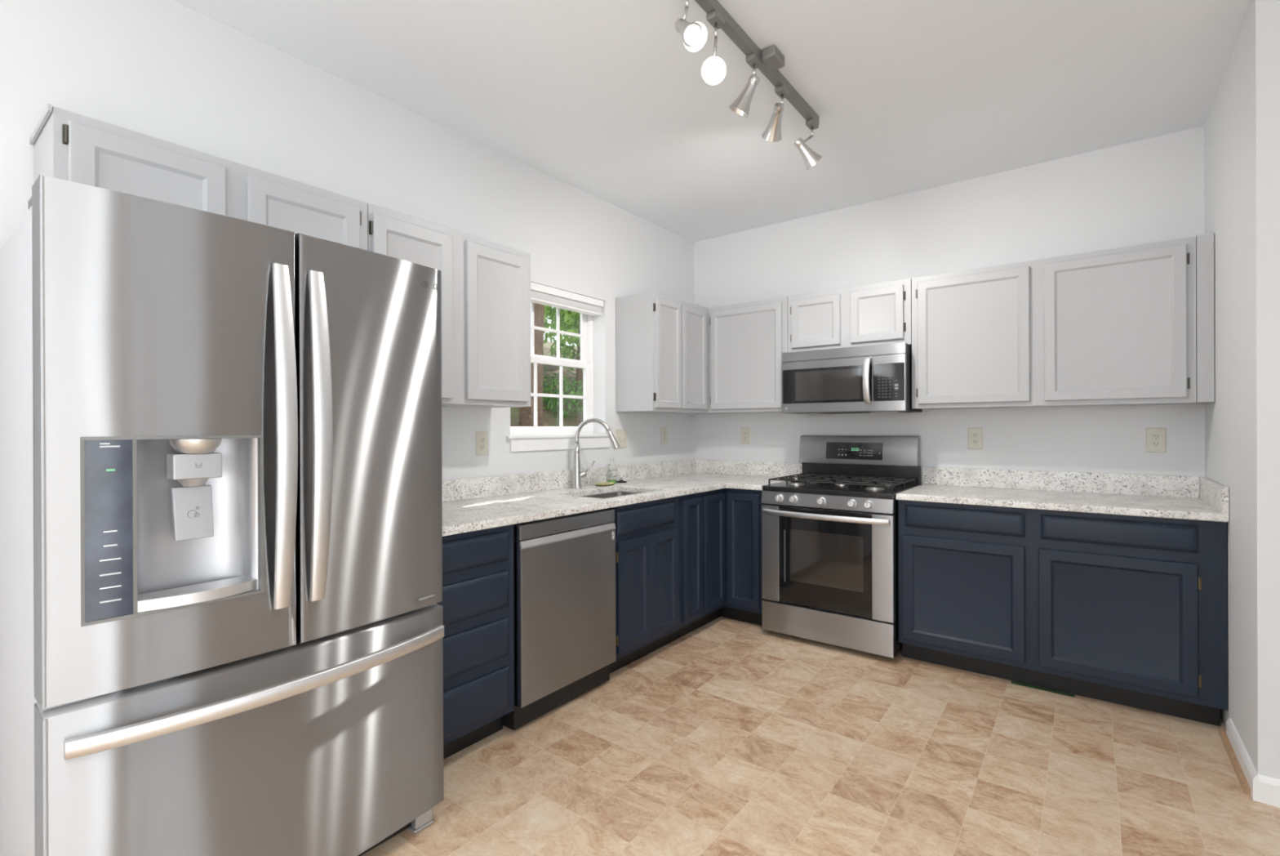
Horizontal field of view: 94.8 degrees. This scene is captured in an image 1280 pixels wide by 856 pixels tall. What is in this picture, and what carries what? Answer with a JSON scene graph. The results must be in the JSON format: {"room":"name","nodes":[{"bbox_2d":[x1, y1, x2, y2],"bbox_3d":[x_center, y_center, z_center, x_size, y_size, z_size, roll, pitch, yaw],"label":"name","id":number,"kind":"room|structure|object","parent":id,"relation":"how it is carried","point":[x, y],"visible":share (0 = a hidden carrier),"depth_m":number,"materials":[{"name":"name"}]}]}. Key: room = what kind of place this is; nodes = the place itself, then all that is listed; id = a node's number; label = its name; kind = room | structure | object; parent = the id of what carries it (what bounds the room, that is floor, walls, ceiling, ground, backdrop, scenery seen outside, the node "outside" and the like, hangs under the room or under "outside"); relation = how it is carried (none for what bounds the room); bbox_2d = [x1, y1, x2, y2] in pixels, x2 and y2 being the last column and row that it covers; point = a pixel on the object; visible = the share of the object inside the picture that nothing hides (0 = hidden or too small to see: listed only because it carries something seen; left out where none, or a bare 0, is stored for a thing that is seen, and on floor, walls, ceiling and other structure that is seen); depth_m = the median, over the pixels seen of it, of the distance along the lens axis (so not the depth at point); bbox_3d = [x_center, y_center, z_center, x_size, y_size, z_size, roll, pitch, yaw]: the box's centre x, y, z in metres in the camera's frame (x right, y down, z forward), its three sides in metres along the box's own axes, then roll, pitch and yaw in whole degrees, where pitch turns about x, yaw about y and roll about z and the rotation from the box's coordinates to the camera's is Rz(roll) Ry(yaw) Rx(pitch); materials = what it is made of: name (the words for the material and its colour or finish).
{"room":"kitchen","nodes":[
{"label":"kitchen","id":0,"kind":"room"},
{"bbox_2d":[0,0,694,479],"bbox_3d":[-1.705,-0.099,2.043,0.160,2.756,7.160,0,0,37],"label":"wall","id":1,"kind":"structure","parent":0,"point":[166,70],"depth_m":2.48,"materials":[{"name":"white paint"}]},
{"bbox_2d":[29,103,367,250],"bbox_3d":[-1.428,-0.706,2.005,0.324,0.319,0.874,0,0,37],"label":"upper cabinet","id":2,"kind":"object","parent":1,"relation":"attached to","point":[71,146],"visible":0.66,"depth_m":1.79,"materials":[{"name":"grey paint"}]},
{"bbox_2d":[367,203,531,407],"bbox_3d":[-0.908,-0.486,2.683,0.324,0.762,0.828,0,0,37],"label":"upper cabinet","id":3,"kind":"object","parent":1,"relation":"attached to","point":[486,284],"visible":0.64,"depth_m":2.64,"materials":[{"name":"grey paint"}]},
{"bbox_2d":[475,431,488,455],"bbox_3d":[-0.820,0.080,3.059,0.008,0.126,0.078,0,0,37],"label":"wall outlet","id":4,"kind":"object","parent":1,"relation":"attached to","point":[482,437],"visible":1,"depth_m":3.05,"materials":[{"name":"beige plastic"}]},
{"bbox_2d":[480,435,485,442],"bbox_3d":[-0.818,0.061,3.058,0.002,0.033,0.033,0,0,37],"label":"socket","id":5,"kind":"object","parent":4,"relation":"attached to","point":[482,438],"depth_m":3.06,"materials":[{"name":"grey plastic"}]},
{"bbox_2d":[480,444,485,449],"bbox_3d":[-0.818,0.100,3.058,0.002,0.033,0.033,0,0,37],"label":"socket","id":6,"kind":"object","parent":4,"relation":"attached to","point":[482,446],"depth_m":3.06,"materials":[{"name":"grey plastic"}]},
{"bbox_2d":[506,302,609,451],"bbox_3d":[-0.520,-0.351,3.567,0.179,0.960,0.853,0,0,37],"label":"window","id":7,"kind":"structure","parent":1,"relation":"in","point":[535,437],"depth_m":3.67,"materials":[{"name":"white paint"}]},
{"bbox_2d":[530,281,603,315],"bbox_3d":[-0.510,-0.783,3.557,0.090,0.094,0.781,0,0,37],"label":"window blind","id":8,"kind":"object","parent":7,"relation":"attached to","point":[540,294],"visible":0.64,"depth_m":3.57,"materials":[{"name":"white paint"}]},
{"bbox_2d":[441,458,696,502],"bbox_3d":[-0.415,0.306,3.574,0.020,0.106,2.840,0,0,37],"label":"backsplash","id":9,"kind":"structure","parent":1,"relation":"attached to","point":[460,489],"depth_m":3.39,"materials":[{"name":"white stone"}]},
{"bbox_2d":[615,429,626,448],"bbox_3d":[-0.121,0.073,3.965,0.016,0.126,0.122,0,0,37],"label":"wall switch","id":10,"kind":"object","parent":1,"relation":"attached to","point":[620,434],"visible":0.94,"depth_m":3.97,"materials":[{"name":"beige plastic"}]},
{"bbox_2d":[660,426,666,444],"bbox_3d":[0.180,0.060,4.365,0.008,0.126,0.078,0,0,37],"label":"wall outlet","id":11,"kind":"object","parent":1,"relation":"attached to","point":[663,429],"visible":1,"depth_m":4.36,"materials":[{"name":"beige plastic"}]},
{"bbox_2d":[615,290,714,413],"bbox_3d":[0.266,-0.491,4.216,0.324,0.762,0.983,0,0,37],"label":"upper cabinet","id":12,"kind":"object","parent":1,"relation":"attached to","point":[661,340],"visible":0.95,"depth_m":3.87,"materials":[{"name":"grey paint"}]},
{"bbox_2d":[172,0,1251,242],"bbox_3d":[0.766,-1.544,0.045,6.520,0.120,7.320,0,0,37],"label":"ceiling","id":13,"kind":"structure","parent":0,"point":[606,100],"depth_m":2.51,"materials":[{"name":"white paint"}]},
{"bbox_2d":[675,0,822,169],"bbox_3d":[0.470,-1.334,2.335,0.162,0.299,1.215,0,0,37],"label":"track light","id":14,"kind":"object","parent":13,"relation":"attached to","point":[768,60],"visible":1,"depth_m":2.26,"materials":[{"name":"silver metal"}]},
{"bbox_2d":[360,616,1279,855],"bbox_3d":[0.776,1.332,0.047,6.520,0.120,7.320,0,0,37],"label":"floor","id":15,"kind":"structure","parent":0,"point":[729,736],"depth_m":2.17,"materials":[{"name":"tile"}]},
{"bbox_2d":[0,174,444,855],"bbox_3d":[-1.199,0.382,1.759,0.897,1.790,0.920,0,0,37],"label":"refrigerator","id":16,"kind":"object","parent":15,"relation":"on","point":[222,627],"visible":1,"depth_m":1.42,"materials":[{"name":"silver metal"}]},
{"bbox_2d":[436,524,514,759],"bbox_3d":[-0.894,0.837,2.444,0.629,0.879,0.454,0,0,37],"label":"base cabinet","id":17,"kind":"object","parent":15,"relation":"on","point":[477,602],"visible":0.44,"depth_m":2.29,"materials":[{"name":"blue paint"}]},
{"bbox_2d":[502,507,615,729],"bbox_3d":[-0.549,0.839,2.861,0.618,0.872,0.616,0,0,37],"label":"dishwasher","id":18,"kind":"object","parent":15,"relation":"on","point":[564,566],"visible":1,"depth_m":2.62,"materials":[{"name":"silver metal"}]},
{"bbox_2d":[608,496,679,673],"bbox_3d":[-0.191,0.833,3.362,0.629,0.879,0.604,0,0,37],"label":"base cabinet","id":19,"kind":"object","parent":15,"relation":"on","point":[647,605],"visible":0.48,"depth_m":3.15,"materials":[{"name":"blue paint"}]},
{"bbox_2d":[668,492,702,642],"bbox_3d":[0.069,0.832,3.704,0.626,0.879,0.250,0,0,37],"label":"base cabinet","id":20,"kind":"object","parent":15,"relation":"on","point":[690,505],"visible":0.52,"depth_m":3.51,"materials":[{"name":"blue paint"}]},
{"bbox_2d":[691,488,764,631],"bbox_3d":[0.529,0.830,4.075,0.906,0.879,0.896,0,0,37],"label":"base cabinet","id":21,"kind":"object","parent":15,"relation":"on","point":[731,517],"visible":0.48,"depth_m":3.75,"materials":[{"name":"blue paint"}]},
{"bbox_2d":[441,458,802,536],"bbox_3d":[-0.063,0.322,3.304,0.906,0.140,2.840,0,0,37],"label":"countertop","id":22,"kind":"structure","parent":21,"relation":"on","point":[479,503],"depth_m":3.30,"materials":[{"name":"white stone"}]},
{"bbox_2d":[572,417,619,488],"bbox_3d":[-0.256,0.150,3.498,0.299,0.417,0.104,0,0,14],"label":"faucet","id":23,"kind":"object","parent":22,"relation":"on","point":[577,474],"visible":1,"depth_m":3.49,"materials":[{"name":"silver metal"}]},
{"bbox_2d":[595,481,613,486],"bbox_3d":[-0.221,0.350,3.670,0.065,0.017,0.105,0,0,37],"label":"sponge","id":24,"kind":"object","parent":22,"relation":"on","point":[604,483],"visible":1,"depth_m":3.65,"materials":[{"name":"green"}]},
{"bbox_2d":[584,491,636,497],"bbox_3d":[-0.156,0.485,3.312,0.383,0.186,0.575,0,0,37],"label":"sink","id":25,"kind":"object","parent":22,"relation":"in","point":[614,494],"visible":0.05,"depth_m":3.57,"materials":[{"name":"silver metal"}]},
{"bbox_2d":[608,454,616,483],"bbox_3d":[-0.180,0.266,3.799,0.054,0.185,0.054,0,0,37],"label":"soap bottle","id":26,"kind":"object","parent":22,"relation":"on","point":[611,466],"visible":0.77,"depth_m":3.78,"materials":[{"name":"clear plastic"}]},
{"bbox_2d":[616,477,626,482],"bbox_3d":[-0.123,0.342,3.876,0.074,0.031,0.074,0,0,37],"label":"stopper","id":27,"kind":"object","parent":22,"relation":"on","point":[621,480],"visible":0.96,"depth_m":3.86,"materials":[{"name":"black rubber"}]},
{"bbox_2d":[761,435,920,657],"bbox_3d":[1.234,0.658,3.616,0.764,1.218,0.725,0,0,37],"label":"gas range","id":28,"kind":"object","parent":15,"relation":"on","point":[829,533],"visible":0.98,"depth_m":3.42,"materials":[{"name":"silver metal"}]},
{"bbox_2d":[762,479,920,498],"bbox_3d":[1.251,0.367,3.640,0.764,0.032,0.660,0,0,37],"label":"cooktop","id":29,"kind":"object","parent":28,"relation":"in","point":[802,489],"depth_m":3.44,"materials":[{"name":"black metal"}]},
{"bbox_2d":[1011,680,1075,697],"bbox_3d":[1.952,1.264,2.853,0.255,0.001,0.034,0,0,37],"label":"tape","id":30,"kind":"object","parent":15,"relation":"on","point":[1012,682],"visible":1,"depth_m":2.85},
{"bbox_2d":[897,499,1227,725],"bbox_3d":[2.092,0.825,3.046,1.280,0.879,0.629,0,0,37],"label":"base cabinet","id":31,"kind":"object","parent":15,"relation":"on","point":[1126,610],"visible":0.91,"depth_m":2.73,"materials":[{"name":"blue paint"}]},
{"bbox_2d":[895,466,1229,521],"bbox_3d":[2.085,0.313,3.039,1.282,0.142,0.648,0,0,37],"label":"countertop","id":32,"kind":"structure","parent":31,"relation":"on","point":[1172,496],"depth_m":3.02,"materials":[{"name":"white stone"}]},
{"bbox_2d":[693,125,1204,484],"bbox_3d":[1.664,-0.112,3.872,2.965,2.756,0.160,0,0,37],"label":"wall","id":33,"kind":"structure","parent":0,"point":[1149,190],"depth_m":3.46,"materials":[{"name":"white paint"}]},
{"bbox_2d":[741,426,750,444],"bbox_3d":[0.795,0.057,4.432,0.078,0.126,0.008,0,0,37],"label":"wall outlet","id":34,"kind":"object","parent":33,"relation":"attached to","point":[745,431],"visible":1,"depth_m":4.43,"materials":[{"name":"beige plastic"}]},
{"bbox_2d":[707,296,787,413],"bbox_3d":[0.824,-0.493,4.205,0.609,0.762,0.324,0,0,37],"label":"upper cabinet","id":35,"kind":"object","parent":33,"relation":"attached to","point":[747,341],"visible":0.84,"depth_m":4.08,"materials":[{"name":"grey paint"}]},
{"bbox_2d":[695,458,802,477],"bbox_3d":[0.802,0.301,4.418,0.886,0.106,0.020,0,0,37],"label":"backsplash","id":36,"kind":"structure","parent":33,"relation":"attached to","point":[772,468],"depth_m":4.40,"materials":[{"name":"white stone"}]},
{"bbox_2d":[787,278,911,351],"bbox_3d":[1.370,-0.683,3.787,0.762,0.386,0.324,0,0,37],"label":"upper cabinet","id":37,"kind":"object","parent":33,"relation":"attached to","point":[879,313],"visible":0.94,"depth_m":3.64,"materials":[{"name":"grey paint"}]},
{"bbox_2d":[782,342,922,414],"bbox_3d":[1.325,-0.289,3.716,0.744,0.394,0.486,0,0,37],"label":"microwave","id":38,"kind":"object","parent":37,"relation":"attached to","point":[876,378],"visible":0.98,"depth_m":3.54,"materials":[{"name":"silver metal"}]},
{"bbox_2d":[968,427,982,448],"bbox_3d":[2.000,0.063,3.509,0.078,0.126,0.008,0,0,37],"label":"wall outlet","id":39,"kind":"object","parent":33,"relation":"attached to","point":[975,435],"visible":1,"depth_m":3.51,"materials":[{"name":"beige plastic"}]},
{"bbox_2d":[972,432,977,437],"bbox_3d":[1.999,0.043,3.506,0.033,0.033,0.002,0,0,37],"label":"socket","id":40,"kind":"object","parent":39,"relation":"attached to","point":[974,434],"depth_m":3.51,"materials":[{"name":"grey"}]},
{"bbox_2d":[972,439,977,444],"bbox_3d":[1.999,0.082,3.507,0.033,0.033,0.002,0,0,37],"label":"socket","id":41,"kind":"object","parent":39,"relation":"attached to","point":[974,441],"depth_m":3.51,"materials":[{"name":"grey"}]},
{"bbox_2d":[922,466,1199,497],"bbox_3d":[2.269,0.296,3.294,1.260,0.108,0.020,0,0,37],"label":"backsplash","id":42,"kind":"structure","parent":33,"relation":"attached to","point":[1156,485],"depth_m":3.22,"materials":[{"name":"white stone"}]},
{"bbox_2d":[911,232,1214,408],"bbox_3d":[2.182,-0.500,3.165,1.276,0.766,0.324,0,0,37],"label":"upper cabinet","id":43,"kind":"object","parent":33,"relation":"attached to","point":[1131,325],"visible":1,"depth_m":2.97,"materials":[{"name":"grey paint"}]},
{"bbox_2d":[1146,427,1166,452],"bbox_3d":[2.646,0.063,3.014,0.078,0.126,0.008,0,0,37],"label":"wall outlet","id":44,"kind":"object","parent":33,"relation":"attached to","point":[1156,437],"visible":1,"depth_m":3.01,"materials":[{"name":"beige plastic"}]},
{"bbox_2d":[1151,432,1160,439],"bbox_3d":[2.644,0.043,3.012,0.033,0.033,0.002,0,0,37],"label":"socket","id":45,"kind":"object","parent":44,"relation":"attached to","point":[1154,435],"depth_m":3.01,"materials":[{"name":"grey plastic"}]},
{"bbox_2d":[1151,440,1160,447],"bbox_3d":[2.644,0.082,3.012,0.033,0.033,0.002,0,0,37],"label":"socket","id":46,"kind":"object","parent":44,"relation":"attached to","point":[1154,443],"depth_m":3.01,"materials":[{"name":"grey plastic"}]},
{"bbox_2d":[1204,0,1279,778],"bbox_3d":[3.778,-0.118,1.534,3.235,2.756,1.301,0,0,37],"label":"wall","id":47,"kind":"structure","parent":0,"point":[1242,126],"depth_m":2.09,"materials":[{"name":"white paint"}]},
{"bbox_2d":[1217,727,1250,795],"bbox_3d":[2.257,1.254,2.238,0.016,0.022,0.521,0,0,37],"label":"trim","id":48,"kind":"structure","parent":47,"relation":"attached to","point":[1242,778],"depth_m":2.20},
{"bbox_2d":[1226,717,1258,801],"bbox_3d":[2.240,1.221,2.192,0.014,0.088,0.495,0,0,37],"label":"baseboard","id":49,"kind":"structure","parent":47,"relation":"attached to","point":[1244,759],"depth_m":2.13,"materials":[{"name":"white paint"}]},
{"bbox_2d":[1257,773,1279,807],"bbox_3d":[3.383,1.218,1.013,3.235,0.088,0.014,0,0,37],"label":"baseboard","id":50,"kind":"structure","parent":47,"relation":"attached to","point":[1268,787],"depth_m":1.98,"materials":[{"name":"white paint"}]},
{"label":"outside","id":51,"kind":"structure","parent":0,"visible":0},
{"bbox_2d":[510,341,583,426],"bbox_3d":[-4.266,-0.903,12.089,16.000,5.070,22.000,0,0,37],"label":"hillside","id":52,"kind":"structure","parent":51,"point":[550,418],"depth_m":9.27,"materials":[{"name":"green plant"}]},
{"bbox_2d":[518,302,544,426],"bbox_3d":[-1.325,-2.575,7.470,2.624,5.761,2.768,0,0,37],"label":"tree","id":53,"kind":"object","parent":52,"relation":"on","point":[526,413],"visible":0.02,"depth_m":7.41,"materials":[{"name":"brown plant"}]},
{"bbox_2d":[542,373,582,418],"bbox_3d":[-1.220,-0.478,9.002,0.822,0.703,0.851,0,0,37],"label":"shrub","id":54,"kind":"object","parent":52,"relation":"on","point":[548,387],"visible":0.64,"depth_m":8.88,"materials":[{"name":"green plant"}]},
{"bbox_2d":[543,305,582,407],"bbox_3d":[-0.849,-1.834,9.572,1.926,3.161,2.429,0,0,-10],"label":"tree","id":55,"kind":"object","parent":52,"relation":"on","point":[568,318],"visible":0.16,"depth_m":9.14,"materials":[{"name":"green plant"}]},
{"bbox_2d":[570,312,579,353],"bbox_3d":[0.030,-1.455,9.966,2.183,2.961,2.247,0,0,37],"label":"tree","id":56,"kind":"object","parent":52,"relation":"on","point":[574,326],"visible":0.02,"depth_m":9.79,"materials":[{"name":"green plant"}]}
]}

